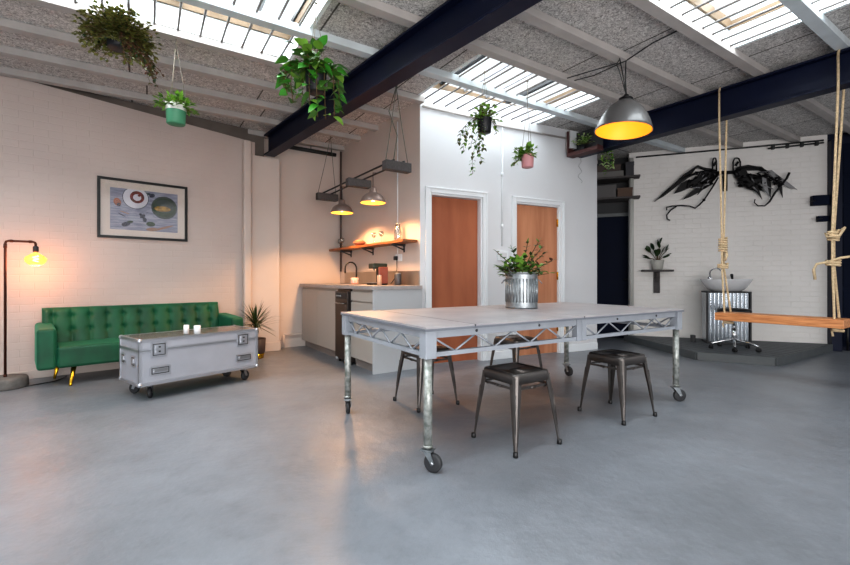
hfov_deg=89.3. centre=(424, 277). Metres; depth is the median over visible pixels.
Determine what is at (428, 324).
work table
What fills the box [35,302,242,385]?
sofa
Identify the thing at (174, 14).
window
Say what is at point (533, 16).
ceiling beam
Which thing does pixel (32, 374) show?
baseboard
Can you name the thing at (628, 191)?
storage box
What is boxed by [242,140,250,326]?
trim
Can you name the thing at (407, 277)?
backsplash
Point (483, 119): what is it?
hanging plant
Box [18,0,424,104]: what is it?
ceiling beam
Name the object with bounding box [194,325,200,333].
candle cup
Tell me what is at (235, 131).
trim
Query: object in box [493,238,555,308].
potted plant
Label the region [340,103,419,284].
wall
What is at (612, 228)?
door
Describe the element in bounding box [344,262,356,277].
tap
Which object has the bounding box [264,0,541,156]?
steel beam
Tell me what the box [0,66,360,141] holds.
ceiling beam
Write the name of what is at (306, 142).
ceiling beam
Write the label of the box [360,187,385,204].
pendant lamp
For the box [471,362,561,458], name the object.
metal stool
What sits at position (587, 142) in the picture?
wall planter
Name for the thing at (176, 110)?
hanging plant
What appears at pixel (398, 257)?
wall socket
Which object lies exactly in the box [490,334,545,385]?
metal stool
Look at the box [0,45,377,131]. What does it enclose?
ceiling beam
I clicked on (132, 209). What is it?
print
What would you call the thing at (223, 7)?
beam
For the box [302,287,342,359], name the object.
base cabinet
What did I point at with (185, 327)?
candle cup
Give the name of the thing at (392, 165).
rail
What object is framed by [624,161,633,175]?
storage box
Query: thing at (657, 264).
potted plant
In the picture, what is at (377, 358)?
base cabinet
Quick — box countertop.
[299,283,421,289]
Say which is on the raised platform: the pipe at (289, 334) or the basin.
the basin
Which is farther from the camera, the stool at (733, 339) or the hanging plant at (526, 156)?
the stool at (733, 339)
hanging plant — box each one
[71,0,164,86]
[152,49,199,126]
[275,2,349,125]
[457,71,502,175]
[511,80,536,168]
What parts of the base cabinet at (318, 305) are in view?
door, door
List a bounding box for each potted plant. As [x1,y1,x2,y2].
[239,303,276,358]
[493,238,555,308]
[643,238,670,269]
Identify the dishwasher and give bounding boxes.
[334,289,355,364]
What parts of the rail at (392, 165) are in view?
suspension cord, suspension cord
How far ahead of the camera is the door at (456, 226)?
5.21 m
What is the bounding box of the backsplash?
[345,271,418,284]
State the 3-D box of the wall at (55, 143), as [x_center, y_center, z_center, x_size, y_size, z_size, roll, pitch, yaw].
[-4.402,-0.585,4.080,5.500,3.210,0.151,0,0,-43]
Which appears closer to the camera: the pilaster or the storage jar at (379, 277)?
the storage jar at (379, 277)
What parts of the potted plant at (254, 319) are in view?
pot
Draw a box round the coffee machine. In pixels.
[366,263,387,284]
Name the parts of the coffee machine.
water tank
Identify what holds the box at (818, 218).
attached to the wall at (777, 245)
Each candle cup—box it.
[183,325,188,333]
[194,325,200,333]
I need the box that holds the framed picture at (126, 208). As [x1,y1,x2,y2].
[97,175,187,241]
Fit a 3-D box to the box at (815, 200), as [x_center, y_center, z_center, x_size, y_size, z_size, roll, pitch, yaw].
[5.578,-1.100,6.098,0.233,0.140,0.124,0,0,21]
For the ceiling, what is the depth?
4.03 m
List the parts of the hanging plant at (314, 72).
stem, pot, hanging cord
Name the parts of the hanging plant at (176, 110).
pot, hanging cord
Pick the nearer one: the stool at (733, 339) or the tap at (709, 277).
the stool at (733, 339)
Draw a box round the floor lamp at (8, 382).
[0,239,47,391]
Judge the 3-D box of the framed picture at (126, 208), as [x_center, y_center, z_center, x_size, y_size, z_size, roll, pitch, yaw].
[-3.261,-0.784,5.007,0.889,0.672,0.029,0,0,-43]
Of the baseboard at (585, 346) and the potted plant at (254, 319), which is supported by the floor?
the potted plant at (254, 319)
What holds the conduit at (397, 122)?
attached to the wall at (369, 224)
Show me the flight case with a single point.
(147, 360)
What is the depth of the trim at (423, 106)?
5.39 m
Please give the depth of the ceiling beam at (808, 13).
3.34 m
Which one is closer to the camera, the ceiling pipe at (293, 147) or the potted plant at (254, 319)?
the potted plant at (254, 319)
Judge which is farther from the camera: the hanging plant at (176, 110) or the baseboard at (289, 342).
the baseboard at (289, 342)
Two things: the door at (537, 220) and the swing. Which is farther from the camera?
the door at (537, 220)
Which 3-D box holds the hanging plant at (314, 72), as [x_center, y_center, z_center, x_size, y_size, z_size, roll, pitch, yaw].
[-0.839,-1.560,3.168,0.499,0.920,0.470,0,0,33]
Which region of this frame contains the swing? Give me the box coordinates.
[715,49,849,335]
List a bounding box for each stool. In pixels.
[393,345,459,412]
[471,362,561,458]
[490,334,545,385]
[577,349,656,425]
[708,308,761,351]
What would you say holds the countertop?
on the base cabinet at (318, 305)
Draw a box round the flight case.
[119,325,257,397]
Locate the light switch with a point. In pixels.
(504, 253)
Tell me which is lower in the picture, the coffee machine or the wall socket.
the coffee machine
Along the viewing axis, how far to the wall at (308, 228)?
6.46 m
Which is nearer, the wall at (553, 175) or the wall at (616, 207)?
the wall at (553, 175)
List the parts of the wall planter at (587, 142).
pot, stem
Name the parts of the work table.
leg, corner post, truss rail, truss rail, leg, corner post, truss rail, leg, join plate, truss rail, truss rail, leg, corner post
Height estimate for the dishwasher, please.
0.885 m
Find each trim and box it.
[35,82,263,156]
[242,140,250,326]
[422,105,566,138]
[629,158,633,334]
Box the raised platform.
[624,335,832,365]
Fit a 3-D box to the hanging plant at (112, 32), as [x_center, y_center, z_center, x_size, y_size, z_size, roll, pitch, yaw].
[-1.845,-1.609,2.585,0.450,0.823,0.443,0,0,18]
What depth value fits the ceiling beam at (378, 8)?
3.94 m
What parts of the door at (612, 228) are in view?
frame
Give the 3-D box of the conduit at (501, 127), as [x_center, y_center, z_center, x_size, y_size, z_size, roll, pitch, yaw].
[0.973,-1.155,5.416,0.030,1.510,0.030,0,0,-22]
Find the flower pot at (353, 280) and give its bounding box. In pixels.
[351,278,358,283]
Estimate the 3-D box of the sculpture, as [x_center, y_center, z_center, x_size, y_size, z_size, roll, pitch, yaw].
[4.492,-1.362,6.503,1.822,0.940,0.144,0,0,21]
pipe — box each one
[283,333,301,346]
[289,146,335,156]
[339,152,341,271]
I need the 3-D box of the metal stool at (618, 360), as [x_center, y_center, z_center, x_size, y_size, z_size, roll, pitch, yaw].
[1.443,0.792,3.240,0.404,0.455,0.404,0,0,-31]
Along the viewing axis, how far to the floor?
2.28 m
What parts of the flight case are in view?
recess handle, lid, recess handle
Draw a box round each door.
[425,186,487,362]
[511,196,564,357]
[597,212,627,337]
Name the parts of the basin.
cabinet frame, bowl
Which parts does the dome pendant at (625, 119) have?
cord, lamp shade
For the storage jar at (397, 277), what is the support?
on the countertop
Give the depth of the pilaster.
5.96 m
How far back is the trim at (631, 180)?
6.95 m
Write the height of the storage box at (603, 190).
0.202 m
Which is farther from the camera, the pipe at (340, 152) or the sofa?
the pipe at (340, 152)
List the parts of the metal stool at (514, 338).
leg, seat, leg, leg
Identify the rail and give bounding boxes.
[316,85,411,201]
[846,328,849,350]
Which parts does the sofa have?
armrest, leg, leg, seat, backrest, armrest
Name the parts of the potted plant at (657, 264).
stem, pot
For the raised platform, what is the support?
on the floor
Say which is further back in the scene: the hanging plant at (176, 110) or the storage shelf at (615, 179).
the storage shelf at (615, 179)
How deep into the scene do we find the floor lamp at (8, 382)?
4.00 m
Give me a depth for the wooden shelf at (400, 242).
5.49 m
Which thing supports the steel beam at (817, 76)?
attached to the ceiling beam at (660, 10)
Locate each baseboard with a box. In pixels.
[0,362,118,378]
[281,337,304,347]
[488,342,597,359]
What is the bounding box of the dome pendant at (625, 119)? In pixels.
[594,58,652,139]
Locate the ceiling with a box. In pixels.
[0,0,849,159]
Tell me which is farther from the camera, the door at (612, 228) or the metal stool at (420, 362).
the door at (612, 228)
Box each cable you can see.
[25,376,66,386]
[567,31,676,80]
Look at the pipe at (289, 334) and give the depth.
6.28 m
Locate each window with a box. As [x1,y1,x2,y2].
[72,0,331,59]
[418,54,600,123]
[659,0,849,48]
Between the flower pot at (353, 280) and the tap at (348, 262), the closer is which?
the flower pot at (353, 280)
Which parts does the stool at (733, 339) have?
arm, seat, arm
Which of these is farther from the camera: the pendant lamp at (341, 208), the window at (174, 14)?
the pendant lamp at (341, 208)
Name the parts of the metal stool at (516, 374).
leg, leg, seat, leg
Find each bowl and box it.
[353,240,365,245]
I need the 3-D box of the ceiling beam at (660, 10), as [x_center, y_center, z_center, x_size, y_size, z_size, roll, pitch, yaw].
[0.855,-2.007,2.637,15.300,0.064,0.091,0,0,-33]
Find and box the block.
[690,335,695,341]
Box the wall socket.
[393,254,401,260]
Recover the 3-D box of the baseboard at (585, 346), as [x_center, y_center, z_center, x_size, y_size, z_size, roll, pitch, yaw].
[1.208,0.970,5.538,2.810,0.100,0.017,0,0,-26]
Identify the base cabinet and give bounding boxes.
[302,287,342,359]
[351,289,421,374]
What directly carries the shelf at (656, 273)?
attached to the wall at (777, 245)
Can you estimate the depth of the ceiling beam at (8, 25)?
4.05 m
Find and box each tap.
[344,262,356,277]
[707,268,720,278]
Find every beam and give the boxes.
[0,17,597,163]
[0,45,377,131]
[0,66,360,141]
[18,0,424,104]
[176,0,684,152]
[248,129,343,150]
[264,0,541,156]
[334,0,742,147]
[515,7,799,141]
[579,47,849,157]
[626,0,849,133]
[779,0,849,50]
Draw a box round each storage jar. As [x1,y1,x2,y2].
[377,275,381,284]
[394,273,400,284]
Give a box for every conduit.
[397,122,397,253]
[501,127,502,245]
[636,139,823,157]
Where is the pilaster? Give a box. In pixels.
[252,155,280,351]
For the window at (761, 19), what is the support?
attached to the ceiling
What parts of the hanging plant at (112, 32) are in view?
pot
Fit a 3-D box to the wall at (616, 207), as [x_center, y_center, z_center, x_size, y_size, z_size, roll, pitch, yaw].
[3.315,-0.510,7.371,0.980,3.060,0.100,0,0,21]
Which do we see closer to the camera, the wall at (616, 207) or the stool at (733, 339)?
the stool at (733, 339)
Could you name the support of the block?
on the raised platform
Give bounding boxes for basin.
[700,268,752,345]
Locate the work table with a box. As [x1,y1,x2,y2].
[340,302,685,472]
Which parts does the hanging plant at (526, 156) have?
hanging cord, pot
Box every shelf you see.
[329,239,417,256]
[597,174,639,202]
[641,270,673,292]
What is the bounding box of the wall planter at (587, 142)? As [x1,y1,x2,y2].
[567,127,614,174]
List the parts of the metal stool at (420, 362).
leg, leg, seat, leg, leg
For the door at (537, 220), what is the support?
attached to the wall at (553, 175)
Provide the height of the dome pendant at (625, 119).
0.678 m
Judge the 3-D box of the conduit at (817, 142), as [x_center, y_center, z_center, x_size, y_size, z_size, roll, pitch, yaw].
[4.538,-1.929,6.536,2.400,0.077,0.050,0,0,21]
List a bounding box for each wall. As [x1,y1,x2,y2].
[0,76,254,373]
[264,138,339,341]
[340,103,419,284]
[420,101,596,351]
[597,157,627,337]
[628,133,849,350]
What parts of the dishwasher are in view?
control panel, door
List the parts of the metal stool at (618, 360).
leg, leg, seat, leg, leg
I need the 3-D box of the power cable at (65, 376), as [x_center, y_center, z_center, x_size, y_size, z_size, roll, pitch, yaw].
[-3.677,1.013,4.225,0.085,0.012,0.430,0,0,4]
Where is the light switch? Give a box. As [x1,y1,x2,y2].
[497,251,507,260]
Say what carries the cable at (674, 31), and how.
attached to the ceiling
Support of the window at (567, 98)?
attached to the ceiling
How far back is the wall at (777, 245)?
6.47 m
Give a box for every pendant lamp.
[331,199,352,214]
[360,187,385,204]
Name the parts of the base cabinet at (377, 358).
drawer, drawer, door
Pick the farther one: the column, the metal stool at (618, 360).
the column
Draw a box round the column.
[828,139,849,350]
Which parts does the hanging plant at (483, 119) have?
stem, hanging cord, pot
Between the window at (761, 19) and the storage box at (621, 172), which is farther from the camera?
the storage box at (621, 172)
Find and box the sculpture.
[654,157,796,220]
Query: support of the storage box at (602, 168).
on the storage box at (621, 172)
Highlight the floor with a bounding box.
[0,337,849,564]
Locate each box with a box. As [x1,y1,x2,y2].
[566,130,577,149]
[597,164,620,171]
[597,170,623,177]
[597,184,615,197]
[616,187,632,196]
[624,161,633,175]
[810,195,829,205]
[816,216,828,221]
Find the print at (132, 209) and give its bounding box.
[110,187,177,232]
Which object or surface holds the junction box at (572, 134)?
attached to the wall at (553, 175)

